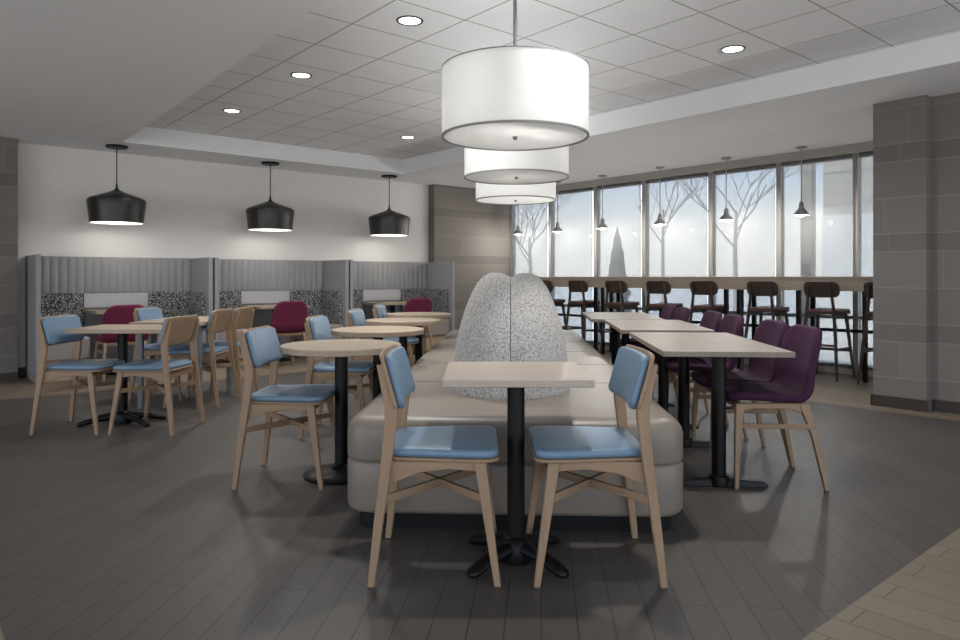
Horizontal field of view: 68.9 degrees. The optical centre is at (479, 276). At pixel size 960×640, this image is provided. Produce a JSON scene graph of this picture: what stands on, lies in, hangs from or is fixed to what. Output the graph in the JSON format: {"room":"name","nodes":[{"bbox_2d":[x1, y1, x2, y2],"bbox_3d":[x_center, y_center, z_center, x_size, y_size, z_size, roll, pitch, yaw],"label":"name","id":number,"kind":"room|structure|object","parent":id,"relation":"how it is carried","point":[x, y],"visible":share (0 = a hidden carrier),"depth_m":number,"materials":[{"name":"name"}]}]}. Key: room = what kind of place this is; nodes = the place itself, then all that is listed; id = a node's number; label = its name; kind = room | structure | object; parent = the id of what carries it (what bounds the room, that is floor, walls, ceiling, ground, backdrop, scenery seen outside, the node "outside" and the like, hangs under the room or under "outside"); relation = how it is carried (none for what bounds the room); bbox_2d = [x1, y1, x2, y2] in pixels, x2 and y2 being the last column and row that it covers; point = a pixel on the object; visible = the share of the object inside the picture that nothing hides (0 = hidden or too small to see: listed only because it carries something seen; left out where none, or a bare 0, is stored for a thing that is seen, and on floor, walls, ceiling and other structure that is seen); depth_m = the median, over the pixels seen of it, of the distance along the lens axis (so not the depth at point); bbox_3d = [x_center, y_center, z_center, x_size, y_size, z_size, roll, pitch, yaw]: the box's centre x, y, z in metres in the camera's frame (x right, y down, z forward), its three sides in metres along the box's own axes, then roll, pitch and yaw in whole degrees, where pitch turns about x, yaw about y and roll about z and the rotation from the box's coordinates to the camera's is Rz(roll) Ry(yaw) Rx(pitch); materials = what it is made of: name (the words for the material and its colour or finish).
{"room":"eatery","nodes":[
{"label":"eatery","id":0,"kind":"room"},
{"bbox_2d":[0,137,17,372],"bbox_3d":[-7.211,-0.193,5.894,5.530,2.585,0.400,0,0,-40],"label":"wall","id":1,"kind":"structure","parent":0,"point":[8,146],"depth_m":7.46,"materials":[{"name":"stone"}]},
{"bbox_2d":[18,143,427,367],"bbox_3d":[-3.028,-0.193,9.567,5.660,2.585,0.150,0,0,-40],"label":"wall","id":2,"kind":"structure","parent":0,"point":[195,209],"depth_m":8.96,"materials":[{"name":"white paint"}]},
{"bbox_2d":[428,184,509,329],"bbox_3d":[-0.184,-0.193,11.849,1.690,2.585,0.310,0,0,-40],"label":"wall","id":3,"kind":"structure","parent":0,"point":[473,235],"depth_m":11.61,"materials":[{"name":"stone"}]},
{"bbox_2d":[0,349,959,639],"bbox_3d":[-0.679,1.130,3.804,12.850,0.060,11.700,0,0,-40],"label":"floor","id":4,"kind":"structure","parent":0,"point":[137,531],"depth_m":2.87,"materials":[{"name":"grey wood"}]},
{"bbox_2d":[29,314,130,435],"bbox_3d":[-2.891,0.690,5.100,0.474,0.820,0.492,0,0,0],"label":"dining chair","id":5,"kind":"object","parent":4,"relation":"on","point":[49,328],"visible":0.84,"depth_m":4.92,"materials":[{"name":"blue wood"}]},
{"bbox_2d":[41,315,83,344],"bbox_3d":[-3.044,0.382,5.100,0.090,0.191,0.432,0,0,0],"label":"cushion","id":6,"kind":"object","parent":5,"relation":"on","point":[52,327],"depth_m":5.05,"materials":[{"name":"blue leather"}]},
{"bbox_2d":[46,359,124,369],"bbox_3d":[-2.866,0.632,5.100,0.408,0.039,0.444,0,0,0],"label":"seat cushion","id":7,"kind":"object","parent":5,"relation":"on","point":[76,364],"depth_m":4.97,"materials":[{"name":"blue leather"}]},
{"bbox_2d":[63,324,165,426],"bbox_3d":[-2.620,0.738,5.270,0.720,0.725,0.540,0,0,0],"label":"cafe table","id":8,"kind":"object","parent":4,"relation":"on","point":[123,415],"visible":0.81,"depth_m":5.21,"materials":[{"name":"brown wood"}]},
{"bbox_2d":[25,254,212,383],"bbox_3d":[-4.114,0.432,8.058,1.806,1.335,0.735,0,0,-40],"label":"booth","id":9,"kind":"object","parent":4,"relation":"on","point":[54,285],"visible":0.73,"depth_m":8.17,"materials":[{"name":"grey fabric"}]},
{"bbox_2d":[43,293,83,326],"bbox_3d":[-4.743,0.417,7.876,0.508,0.465,0.055,0,0,-40],"label":"cushion","id":10,"kind":"object","parent":9,"relation":"on","point":[56,303],"depth_m":7.90,"materials":[{"name":"grey fabric"}]},
{"bbox_2d":[148,292,187,317],"bbox_3d":[-3.826,0.417,8.646,0.508,0.465,0.055,0,0,-40],"label":"cushion","id":11,"kind":"object","parent":9,"relation":"on","point":[173,304],"depth_m":8.62,"materials":[{"name":"grey fabric"}]},
{"bbox_2d":[188,292,205,330],"bbox_3d":[-3.469,0.417,8.573,0.055,0.465,0.515,0,0,-40],"label":"cushion","id":12,"kind":"object","parent":9,"relation":"on","point":[196,300],"depth_m":8.47,"materials":[{"name":"grey fabric"}]},
{"bbox_2d":[94,305,149,381],"bbox_3d":[-3.805,0.695,7.444,0.472,0.811,0.510,0,0,-40],"label":"shell chair","id":13,"kind":"object","parent":4,"relation":"on","point":[116,314],"visible":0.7,"depth_m":7.23,"materials":[{"name":"fabric"}]},
{"bbox_2d":[107,314,204,436],"bbox_3d":[-2.334,0.690,5.080,0.474,0.820,0.492,0,0,3],"label":"dining chair","id":14,"kind":"object","parent":4,"relation":"on","point":[180,329],"visible":1,"depth_m":4.94,"materials":[{"name":"brown wood"}]},
{"bbox_2d":[113,359,191,370],"bbox_3d":[-2.359,0.632,5.081,0.408,0.039,0.444,0,0,3],"label":"seat cushion","id":15,"kind":"object","parent":14,"relation":"on","point":[145,364],"depth_m":4.94,"materials":[{"name":"blue leather"}]},
{"bbox_2d":[128,307,202,400],"bbox_3d":[-2.886,0.690,6.450,0.474,0.820,0.492,0,0,0],"label":"dining chair","id":16,"kind":"object","parent":4,"relation":"on","point":[145,313],"visible":0.41,"depth_m":6.25,"materials":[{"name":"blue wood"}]},
{"bbox_2d":[137,307,162,320],"bbox_3d":[-3.039,0.382,6.450,0.090,0.191,0.432,0,0,0],"label":"cushion","id":17,"kind":"object","parent":16,"relation":"on","point":[145,313],"depth_m":6.44,"materials":[{"name":"blue leather"}]},
{"bbox_2d":[144,342,188,349],"bbox_3d":[-2.861,0.632,6.450,0.408,0.039,0.444,0,0,0],"label":"seat cushion","id":18,"kind":"object","parent":16,"relation":"on","point":[155,346],"depth_m":6.26,"materials":[{"name":"blue leather"}]},
{"bbox_2d":[129,316,231,408],"bbox_3d":[-2.600,0.738,6.220,0.580,0.725,0.920,0,0,0],"label":"dining table","id":19,"kind":"object","parent":4,"relation":"on","point":[203,320],"visible":0.34,"depth_m":5.85,"materials":[{"name":"brown wood"}]},
{"bbox_2d":[163,308,238,407],"bbox_3d":[-2.429,0.690,6.120,0.474,0.820,0.492,0,0,0],"label":"dining chair","id":20,"kind":"object","parent":4,"relation":"on","point":[221,320],"visible":0.91,"depth_m":6.00,"materials":[{"name":"brown wood"}]},
{"bbox_2d":[168,346,227,353],"bbox_3d":[-2.454,0.632,6.120,0.408,0.039,0.444,0,0,0],"label":"seat cushion","id":21,"kind":"object","parent":20,"relation":"on","point":[186,349],"depth_m":5.97,"materials":[{"name":"blue leather"}]},
{"bbox_2d":[190,306,258,397],"bbox_3d":[-2.399,0.690,6.600,0.474,0.820,0.492,0,0,0],"label":"dining chair","id":22,"kind":"object","parent":4,"relation":"on","point":[243,316],"visible":0.65,"depth_m":6.45,"materials":[{"name":"brown wood"}]},
{"bbox_2d":[213,257,348,368],"bbox_3d":[-2.712,0.432,9.235,1.806,1.335,0.735,0,0,-40],"label":"booth","id":23,"kind":"object","parent":4,"relation":"on","point":[323,286],"visible":0.57,"depth_m":9.52,"materials":[{"name":"grey fabric"}]},
{"bbox_2d":[219,291,240,310],"bbox_3d":[-3.342,0.417,9.052,0.508,0.465,0.055,0,0,-40],"label":"cushion","id":24,"kind":"object","parent":23,"relation":"on","point":[229,299],"depth_m":9.10,"materials":[{"name":"grey fabric"}]},
{"bbox_2d":[290,290,321,317],"bbox_3d":[-2.424,0.417,9.822,0.508,0.465,0.055,0,0,-40],"label":"cushion","id":25,"kind":"object","parent":23,"relation":"on","point":[313,298],"depth_m":9.82,"materials":[{"name":"grey fabric"}]},
{"bbox_2d":[321,290,341,323],"bbox_3d":[-2.067,0.417,9.750,0.055,0.465,0.515,0,0,-40],"label":"cushion","id":26,"kind":"object","parent":23,"relation":"on","point":[331,300],"depth_m":9.67,"materials":[{"name":"grey fabric"}]},
{"bbox_2d":[232,325,334,489],"bbox_3d":[-1.041,0.690,3.850,0.474,0.820,0.492,0,0,1],"label":"dining chair","id":27,"kind":"object","parent":4,"relation":"on","point":[260,346],"visible":0.97,"depth_m":3.66,"materials":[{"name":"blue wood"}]},
{"bbox_2d":[245,327,281,367],"bbox_3d":[-1.194,0.382,3.853,0.090,0.191,0.432,0,0,1],"label":"cushion","id":28,"kind":"object","parent":27,"relation":"on","point":[262,346],"depth_m":3.81,"materials":[{"name":"blue leather"}]},
{"bbox_2d":[251,384,334,401],"bbox_3d":[-1.016,0.632,3.849,0.408,0.039,0.444,0,0,1],"label":"seat cushion","id":29,"kind":"object","parent":27,"relation":"on","point":[273,392],"depth_m":3.73,"materials":[{"name":"blue leather"}]},
{"bbox_2d":[271,301,307,362],"bbox_3d":[-2.411,0.695,8.614,0.472,0.811,0.510,0,0,-40],"label":"shell chair","id":30,"kind":"object","parent":4,"relation":"on","point":[288,317],"visible":0.62,"depth_m":8.45,"materials":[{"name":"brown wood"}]},
{"bbox_2d":[299,315,374,438],"bbox_3d":[-0.986,0.690,4.980,0.474,0.820,0.492,0,0,2],"label":"dining chair","id":31,"kind":"object","parent":4,"relation":"on","point":[317,327],"visible":0.68,"depth_m":4.79,"materials":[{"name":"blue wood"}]},
{"bbox_2d":[309,316,332,339],"bbox_3d":[-1.139,0.382,4.985,0.090,0.191,0.432,0,0,2],"label":"cushion","id":32,"kind":"object","parent":31,"relation":"on","point":[319,326],"depth_m":4.97,"materials":[{"name":"blue leather"}]},
{"bbox_2d":[313,361,374,372],"bbox_3d":[-0.961,0.632,4.979,0.408,0.039,0.444,0,0,2],"label":"seat cushion","id":33,"kind":"object","parent":31,"relation":"on","point":[325,366],"depth_m":4.83,"materials":[{"name":"blue leather"}]},
{"bbox_2d":[280,339,400,484],"bbox_3d":[-0.772,0.738,3.900,0.662,0.725,0.662,0,0,0],"label":"round table","id":34,"kind":"object","parent":4,"relation":"on","point":[336,473],"visible":0.71,"depth_m":3.86,"materials":[{"name":"brown wood"}]},
{"bbox_2d":[347,308,372,398],"bbox_3d":[-0.906,0.690,6.080,0.474,0.820,0.492,0,0,2],"label":"dining chair","id":35,"kind":"object","parent":4,"relation":"on","point":[355,317],"visible":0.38,"depth_m":5.88,"materials":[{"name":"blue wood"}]},
{"bbox_2d":[331,326,423,399],"bbox_3d":[-0.737,0.738,5.060,0.662,0.725,0.662,0,0,0],"label":"round table","id":36,"kind":"object","parent":4,"relation":"on","point":[375,332],"visible":0.54,"depth_m":4.96,"materials":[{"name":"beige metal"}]},
{"bbox_2d":[369,304,419,388],"bbox_3d":[-0.851,0.690,7.130,0.474,0.820,0.492,0,0,2],"label":"dining chair","id":37,"kind":"object","parent":4,"relation":"on","point":[379,311],"visible":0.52,"depth_m":6.94,"materials":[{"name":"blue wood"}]},
{"bbox_2d":[349,260,454,350],"bbox_3d":[-1.310,0.432,10.411,1.806,1.335,0.735,0,0,-40],"label":"booth","id":38,"kind":"object","parent":4,"relation":"on","point":[369,281],"visible":0.6,"depth_m":10.71,"materials":[{"name":"grey fabric"}]},
{"bbox_2d":[401,289,426,311],"bbox_3d":[-1.022,0.417,10.999,0.508,0.465,0.055,0,0,-40],"label":"cushion","id":39,"kind":"object","parent":38,"relation":"on","point":[406,294],"depth_m":10.92,"materials":[{"name":"grey fabric"}]},
{"bbox_2d":[427,289,447,318],"bbox_3d":[-0.665,0.417,10.926,0.055,0.465,0.515,0,0,-40],"label":"cushion","id":40,"kind":"object","parent":38,"relation":"on","point":[438,297],"depth_m":10.85,"materials":[{"name":"grey fabric"}]},
{"bbox_2d":[365,318,440,353],"bbox_3d":[-0.675,0.738,6.150,0.662,0.725,0.662,0,0,0],"label":"round table","id":41,"kind":"object","parent":4,"relation":"on","point":[377,321],"visible":0.53,"depth_m":5.99,"materials":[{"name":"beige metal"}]},
{"bbox_2d":[386,312,450,361],"bbox_3d":[-0.630,0.738,7.180,0.662,0.725,0.662,0,0,0],"label":"round table","id":42,"kind":"object","parent":4,"relation":"on","point":[418,347],"visible":0.44,"depth_m":7.14,"materials":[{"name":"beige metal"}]},
{"bbox_2d":[404,298,432,351],"bbox_3d":[-0.968,0.695,9.851,0.472,0.811,0.510,0,0,-40],"label":"shell chair","id":43,"kind":"object","parent":4,"relation":"on","point":[414,304],"visible":0.36,"depth_m":9.67,"materials":[{"name":"fabric"}]},
{"bbox_2d":[367,344,500,587],"bbox_3d":[-0.163,0.690,2.720,0.474,0.820,0.492,0,0,0],"label":"dining chair","id":44,"kind":"object","parent":4,"relation":"on","point":[468,449],"visible":1,"depth_m":2.52,"materials":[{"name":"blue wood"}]},
{"bbox_2d":[384,346,414,408],"bbox_3d":[-0.316,0.382,2.720,0.090,0.191,0.432,0,0,0],"label":"cushion","id":45,"kind":"object","parent":44,"relation":"on","point":[399,383],"depth_m":2.57,"materials":[{"name":"blue leather"}]},
{"bbox_2d":[393,425,497,458],"bbox_3d":[-0.138,0.632,2.720,0.408,0.039,0.444,0,0,0],"label":"seat cushion","id":46,"kind":"object","parent":44,"relation":"on","point":[465,441],"depth_m":2.61,"materials":[{"name":"blue leather"}]},
{"bbox_2d":[348,273,682,532],"bbox_3d":[0.263,0.539,5.582,1.484,1.123,5.200,0,0,3],"label":"upholstered bench","id":47,"kind":"object","parent":4,"relation":"on","point":[505,318],"visible":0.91,"depth_m":3.07,"materials":[{"name":"beige leather"}]},
{"bbox_2d":[452,273,510,398],"bbox_3d":[0.091,0.301,5.635,0.317,0.647,4.292,0,0,3],"label":"cushion","id":48,"kind":"object","parent":47,"relation":"on","point":[484,334],"depth_m":3.58,"materials":[{"name":"grey fabric"}]},
{"bbox_2d":[410,364,613,382],"bbox_3d":[0.212,0.705,4.478,1.484,0.190,0.850,0,0,3],"label":"seat cushion","id":49,"kind":"object","parent":47,"relation":"on","point":[601,373],"depth_m":4.52,"materials":[{"name":"beige leather"}]},
{"bbox_2d":[412,351,613,365],"bbox_3d":[0.251,0.705,5.327,1.484,0.190,0.850,0,0,3],"label":"seat cushion","id":50,"kind":"object","parent":47,"relation":"on","point":[431,357],"depth_m":5.24,"materials":[{"name":"beige leather"}]},
{"bbox_2d":[438,334,588,343],"bbox_3d":[0.329,0.705,7.026,1.484,0.190,0.850,0,0,3],"label":"seat cushion","id":51,"kind":"object","parent":47,"relation":"on","point":[450,337],"depth_m":6.94,"materials":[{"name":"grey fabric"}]},
{"bbox_2d":[428,341,598,352],"bbox_3d":[0.290,0.705,6.177,1.484,0.190,0.850,0,0,3],"label":"seat cushion","id":52,"kind":"object","parent":47,"relation":"on","point":[443,345],"depth_m":6.08,"materials":[{"name":"beige leather"}]},
{"bbox_2d":[447,330,580,336],"bbox_3d":[0.365,0.705,7.815,1.484,0.190,0.730,0,0,3],"label":"seat cushion","id":53,"kind":"object","parent":47,"relation":"on","point":[566,332],"depth_m":7.69,"materials":[{"name":"grey fabric"}]},
{"bbox_2d":[348,382,682,464],"bbox_3d":[0.168,0.705,3.519,1.484,0.190,1.070,0,0,3],"label":"seat cushion","id":54,"kind":"object","parent":47,"relation":"on","point":[430,404],"depth_m":3.08,"materials":[{"name":"beige leather"}]},
{"bbox_2d":[511,273,569,399],"bbox_3d":[0.411,0.301,5.620,0.317,0.647,4.292,0,0,3],"label":"cushion","id":55,"kind":"object","parent":47,"relation":"on","point":[537,335],"depth_m":3.57,"materials":[{"name":"grey fabric"}]},
{"bbox_2d":[442,362,594,577],"bbox_3d":[0.140,0.738,2.821,0.558,0.725,0.564,0,0,0],"label":"cafe table","id":56,"kind":"object","parent":4,"relation":"on","point":[514,548],"visible":0.93,"depth_m":2.69,"materials":[{"name":"beige wood"}]},
{"bbox_2d":[565,280,600,340],"bbox_3d":[1.527,0.575,10.315,0.453,1.051,0.433,0,0,-40],"label":"bar stool","id":57,"kind":"object","parent":4,"relation":"on","point":[574,285],"visible":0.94,"depth_m":10.21,"materials":[{"name":"brown wood"}]},
{"bbox_2d":[526,344,667,587],"bbox_3d":[0.428,0.690,2.715,0.474,0.820,0.492,0,0,0],"label":"dining chair","id":58,"kind":"object","parent":4,"relation":"on","point":[611,451],"visible":1,"depth_m":2.52,"materials":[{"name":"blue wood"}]},
{"bbox_2d":[528,426,640,458],"bbox_3d":[0.403,0.632,2.715,0.408,0.039,0.444,0,0,0],"label":"seat cushion","id":59,"kind":"object","parent":58,"relation":"on","point":[546,442],"depth_m":2.61,"materials":[{"name":"blue leather"}]},
{"bbox_2d":[609,346,648,408],"bbox_3d":[0.581,0.382,2.715,0.090,0.191,0.432,0,0,0],"label":"cushion","id":60,"kind":"object","parent":58,"relation":"on","point":[629,380],"depth_m":2.65,"materials":[{"name":"blue leather"}]},
{"bbox_2d":[599,281,639,353],"bbox_3d":[1.977,0.575,9.778,0.453,1.051,0.433,0,0,-40],"label":"bar stool","id":61,"kind":"object","parent":4,"relation":"on","point":[620,287],"visible":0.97,"depth_m":9.71,"materials":[{"name":"brown wood"}]},
{"bbox_2d":[582,312,664,364],"bbox_3d":[1.365,0.738,6.840,0.650,0.725,1.240,0,0,5],"label":"dining table","id":62,"kind":"object","parent":4,"relation":"on","point":[591,316],"visible":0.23,"depth_m":6.82,"materials":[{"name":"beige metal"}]},
{"bbox_2d":[604,319,714,428],"bbox_3d":[1.375,0.738,5.550,0.650,0.725,1.240,0,0,5],"label":"dining table","id":63,"kind":"object","parent":4,"relation":"on","point":[623,326],"visible":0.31,"depth_m":5.10,"materials":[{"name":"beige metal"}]},
{"bbox_2d":[630,307,691,405],"bbox_3d":[1.584,0.683,6.200,0.510,0.833,0.472,0,0,3],"label":"shell chair","id":64,"kind":"object","parent":4,"relation":"on","point":[681,313],"visible":0.26,"depth_m":6.20,"materials":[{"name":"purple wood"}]},
{"bbox_2d":[645,281,682,317],"bbox_3d":[2.427,0.575,9.242,0.453,1.051,0.433,0,0,-40],"label":"bar stool","id":65,"kind":"object","parent":4,"relation":"on","point":[653,287],"visible":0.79,"depth_m":9.14,"materials":[{"name":"brown wood"}]},
{"bbox_2d":[651,311,721,412],"bbox_3d":[1.604,0.683,5.460,0.510,0.833,0.472,0,0,3],"label":"shell chair","id":66,"kind":"object","parent":4,"relation":"on","point":[710,319],"visible":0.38,"depth_m":5.47,"materials":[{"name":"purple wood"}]},
{"bbox_2d":[539,277,872,381],"bbox_3d":[2.411,0.547,9.503,0.470,1.105,6.500,0,0,-40],"label":"countertop","id":67,"kind":"structure","parent":4,"relation":"on","point":[739,284],"depth_m":8.45,"materials":[{"name":"brown wood"}]},
{"bbox_2d":[539,277,872,278],"bbox_3d":[2.411,0.010,9.503,0.470,0.030,6.500,0,0,-40],"label":"countertop","id":68,"kind":"structure","parent":67,"relation":"on","point":[539,277],"depth_m":8.67,"materials":[{"name":"brown wood"}]},
{"bbox_2d":[665,314,747,438],"bbox_3d":[1.597,0.683,5.000,0.510,0.833,0.472,0,0,3],"label":"shell chair","id":69,"kind":"object","parent":4,"relation":"on","point":[733,324],"visible":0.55,"depth_m":4.93,"materials":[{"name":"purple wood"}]},
{"bbox_2d":[689,281,729,322],"bbox_3d":[2.858,0.575,8.729,0.453,1.051,0.433,0,0,-40],"label":"bar stool","id":70,"kind":"object","parent":4,"relation":"on","point":[710,288],"visible":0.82,"depth_m":8.62,"materials":[{"name":"brown wood"}]},
{"bbox_2d":[629,332,794,487],"bbox_3d":[1.295,0.738,4.130,0.650,0.725,1.240,0,0,4],"label":"dining table","id":71,"kind":"object","parent":4,"relation":"on","point":[718,347],"visible":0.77,"depth_m":3.69,"materials":[{"name":"beige wood"}]},
{"bbox_2d":[691,319,789,464],"bbox_3d":[1.599,0.683,4.320,0.510,0.833,0.472,0,0,3],"label":"shell chair","id":72,"kind":"object","parent":4,"relation":"on","point":[770,332],"visible":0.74,"depth_m":4.35,"materials":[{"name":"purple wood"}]},
{"bbox_2d":[740,281,789,370],"bbox_3d":[3.346,0.575,8.147,0.453,1.051,0.433,0,0,-40],"label":"bar stool","id":73,"kind":"object","parent":4,"relation":"on","point":[754,288],"visible":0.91,"depth_m":8.07,"materials":[{"name":"brown wood"}]},
{"bbox_2d":[711,324,828,490],"bbox_3d":[1.568,0.683,3.841,0.510,0.833,0.472,0,0,3],"label":"shell chair","id":74,"kind":"object","parent":4,"relation":"on","point":[793,383],"visible":0.85,"depth_m":3.65,"materials":[{"name":"fabric"}]},
{"bbox_2d":[803,281,855,381],"bbox_3d":[3.777,0.575,7.634,0.453,1.051,0.433,0,0,-40],"label":"bar stool","id":75,"kind":"object","parent":4,"relation":"on","point":[831,290],"visible":0.95,"depth_m":7.53,"materials":[{"name":"brown wood"}]},
{"bbox_2d":[857,282,872,383],"bbox_3d":[4.175,0.575,7.159,0.453,1.051,0.433,0,0,-40],"label":"bar stool","id":76,"kind":"object","parent":4,"relation":"on","point":[868,286],"visible":0.27,"depth_m":7.16,"materials":[{"name":"brown wood"}]},
{"bbox_2d":[0,0,959,187],"bbox_3d":[-0.354,-1.637,3.456,12.900,0.305,12.750,0,0,-40],"label":"ceiling","id":77,"kind":"structure","parent":0,"point":[78,74],"depth_m":5.89,"materials":[{"name":"white paint"}]},
{"bbox_2d":[86,144,145,224],"bbox_3d":[-4.115,-1.048,7.930,0.607,0.875,0.607,0,0,0],"label":"pendant lamp","id":78,"kind":"object","parent":77,"relation":"hanging from","point":[114,207],"visible":1,"depth_m":7.72,"materials":[{"name":"black metal"}]},
{"bbox_2d":[246,161,293,230],"bbox_3d":[-2.725,-1.048,9.097,0.607,0.875,0.607,0,0,0],"label":"pendant lamp","id":79,"kind":"object","parent":77,"relation":"hanging from","point":[269,215],"visible":1,"depth_m":8.87,"materials":[{"name":"black metal"}]},
{"bbox_2d":[368,175,409,236],"bbox_3d":[-1.331,-1.048,10.267,0.607,0.875,0.607,0,0,0],"label":"pendant lamp","id":80,"kind":"object","parent":77,"relation":"hanging from","point":[389,222],"visible":1,"depth_m":10.04,"materials":[{"name":"black metal"}]},
{"bbox_2d":[510,203,549,291],"bbox_3d":[0.874,-0.177,11.902,0.100,2.415,0.950,0,0,-40],"label":"window","id":81,"kind":"structure","parent":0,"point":[548,203],"depth_m":11.52,"materials":[{"name":"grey metal"}]},
{"bbox_2d":[512,203,547,276],"bbox_3d":[0.831,-0.192,11.845,0.023,2.416,0.874,0,0,-40],"label":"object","id":82,"kind":"structure","parent":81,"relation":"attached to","point":[529,249],"depth_m":11.82,"materials":[{"name":"white"}]},
{"bbox_2d":[146,0,959,159],"bbox_3d":[0.851,-1.715,4.578,4.070,0.050,10.920,0,0,-40],"label":"ceiling","id":83,"kind":"structure","parent":0,"point":[375,81],"depth_m":5.22,"materials":[{"name":"tile"}]},
{"bbox_2d":[441,0,588,150],"bbox_3d":[0.192,-1.220,3.835,0.806,0.940,0.806,0,0,0],"label":"drum pendant","id":84,"kind":"object","parent":83,"relation":"hanging from","point":[515,97],"visible":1,"depth_m":3.51,"materials":[{"name":"fabric"}]},
{"bbox_2d":[444,122,586,149],"bbox_3d":[0.192,-0.769,3.835,0.782,0.003,0.782,0,0,0],"label":"diffuser","id":85,"kind":"object","parent":84,"relation":"attached to","point":[472,135],"depth_m":3.80,"materials":[{"name":"white plastic"}]},
{"bbox_2d":[475,182,555,204],"bbox_3d":[0.357,-1.220,7.000,0.806,0.940,0.806,0,0,0],"label":"drum pendant","id":86,"kind":"object","parent":83,"relation":"hanging from","point":[496,194],"visible":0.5,"depth_m":6.74,"materials":[{"name":"white fabric"}]},
{"bbox_2d":[477,196,553,203],"bbox_3d":[0.357,-0.769,7.000,0.782,0.003,0.782,0,0,0],"label":"diffuser","id":87,"kind":"object","parent":86,"relation":"attached to","point":[481,199],"depth_m":6.94,"materials":[{"name":"white plastic"}]},
{"bbox_2d":[464,146,568,184],"bbox_3d":[0.280,-1.220,5.385,0.806,0.940,0.806,0,0,0],"label":"drum pendant","id":88,"kind":"object","parent":83,"relation":"hanging from","point":[548,165],"visible":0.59,"depth_m":5.11,"materials":[{"name":"white fabric"}]},
{"bbox_2d":[466,170,567,183],"bbox_3d":[0.280,-0.769,5.385,0.782,0.003,0.782,0,0,0],"label":"diffuser","id":89,"kind":"object","parent":88,"relation":"attached to","point":[479,176],"depth_m":5.35,"materials":[{"name":"white plastic"}]},
{"bbox_2d":[589,343,872,376],"bbox_3d":[2.686,1.065,9.743,0.120,0.070,6.605,0,0,-40],"label":"trim","id":90,"kind":"structure","parent":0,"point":[841,370],"depth_m":8.03,"materials":[{"name":"brown wood"}]},
{"bbox_2d":[778,154,854,367],"bbox_3d":[3.960,-0.177,8.225,0.100,2.415,0.890,0,0,-40],"label":"window","id":91,"kind":"structure","parent":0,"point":[853,155],"depth_m":7.87,"materials":[{"name":"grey metal"}]},
{"bbox_2d":[782,154,851,366],"bbox_3d":[3.916,-0.192,8.168,0.023,2.416,0.814,0,0,-40],"label":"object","id":92,"kind":"structure","parent":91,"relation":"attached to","point":[818,243],"depth_m":8.12,"materials":[{"name":"white"}]},
{"bbox_2d":[855,153,872,369],"bbox_3d":[4.526,-0.177,7.550,0.100,2.415,0.870,0,0,-40],"label":"window","id":93,"kind":"structure","parent":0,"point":[856,154],"depth_m":7.84,"materials":[{"name":"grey metal"}]},
{"bbox_2d":[859,151,872,368],"bbox_3d":[4.481,-0.192,7.494,0.022,2.416,0.794,0,0,-40],"label":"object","id":94,"kind":"structure","parent":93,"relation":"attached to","point":[865,158],"depth_m":7.74,"materials":[{"name":"white"}]},
{"bbox_2d":[873,92,959,410],"bbox_3d":[5.992,-0.193,4.333,1.850,2.585,5.935,0,0,-40],"label":"wall","id":95,"kind":"structure","parent":0,"point":[916,140],"depth_m":5.76,"materials":[{"name":"tile"}]},
{"bbox_2d":[550,187,594,343],"bbox_3d":[1.492,-0.177,11.166,0.100,2.415,0.970,0,0,-40],"label":"window","id":96,"kind":"structure","parent":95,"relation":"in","point":[593,187],"depth_m":10.78,"materials":[{"name":"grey metal"}]},
{"bbox_2d":[551,187,592,342],"bbox_3d":[1.448,-0.192,11.110,0.022,2.416,0.894,0,0,-40],"label":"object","id":97,"kind":"object","parent":96,"relation":"attached to","point":[572,248],"visible":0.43,"depth_m":11.07,"materials":[{"name":"white"}]},
{"bbox_2d":[595,181,643,344],"bbox_3d":[2.096,-0.177,10.446,0.100,2.415,0.910,0,0,-40],"label":"window","id":98,"kind":"structure","parent":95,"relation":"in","point":[642,182],"depth_m":10.08,"materials":[{"name":"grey metal"}]},
{"bbox_2d":[597,181,640,344],"bbox_3d":[2.052,-0.192,10.389,0.024,2.416,0.834,0,0,-40],"label":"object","id":99,"kind":"object","parent":98,"relation":"attached to","point":[619,245],"visible":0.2,"depth_m":10.37,"materials":[{"name":"white"}]},
{"bbox_2d":[644,172,709,312],"bbox_3d":[2.732,-0.177,9.688,0.100,2.415,1.070,0,0,-40],"label":"window","id":100,"kind":"structure","parent":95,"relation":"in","point":[708,172],"depth_m":10.05,"materials":[{"name":"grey metal"}]},
{"bbox_2d":[646,172,707,325],"bbox_3d":[2.688,-0.192,9.631,0.022,2.416,0.994,0,0,-40],"label":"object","id":101,"kind":"structure","parent":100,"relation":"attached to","point":[679,247],"depth_m":9.59,"materials":[{"name":"white"}]},
{"bbox_2d":[556,141,872,191],"bbox_3d":[2.655,-1.435,9.717,0.160,0.100,6.605,0,0,-40],"label":"trim","id":102,"kind":"structure","parent":95,"relation":"attached to","point":[855,148],"depth_m":8.94,"materials":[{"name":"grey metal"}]},
{"bbox_2d":[710,164,777,319],"bbox_3d":[3.375,-0.177,8.922,0.100,2.415,0.930,0,0,-40],"label":"window","id":103,"kind":"structure","parent":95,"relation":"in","point":[711,173],"depth_m":9.23,"materials":[{"name":"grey metal"}]},
{"bbox_2d":[713,163,775,338],"bbox_3d":[3.331,-0.192,8.865,0.022,2.416,0.854,0,0,-40],"label":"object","id":104,"kind":"structure","parent":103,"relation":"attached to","point":[745,245],"depth_m":8.84,"materials":[{"name":"white"}]},
{"bbox_2d":[871,393,959,413],"bbox_3d":[5.637,1.052,4.697,1.805,0.095,4.950,0,0,-40],"label":"baseboard","id":105,"kind":"structure","parent":95,"relation":"attached to","point":[876,400],"depth_m":5.75,"materials":[{"name":"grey rubber"}]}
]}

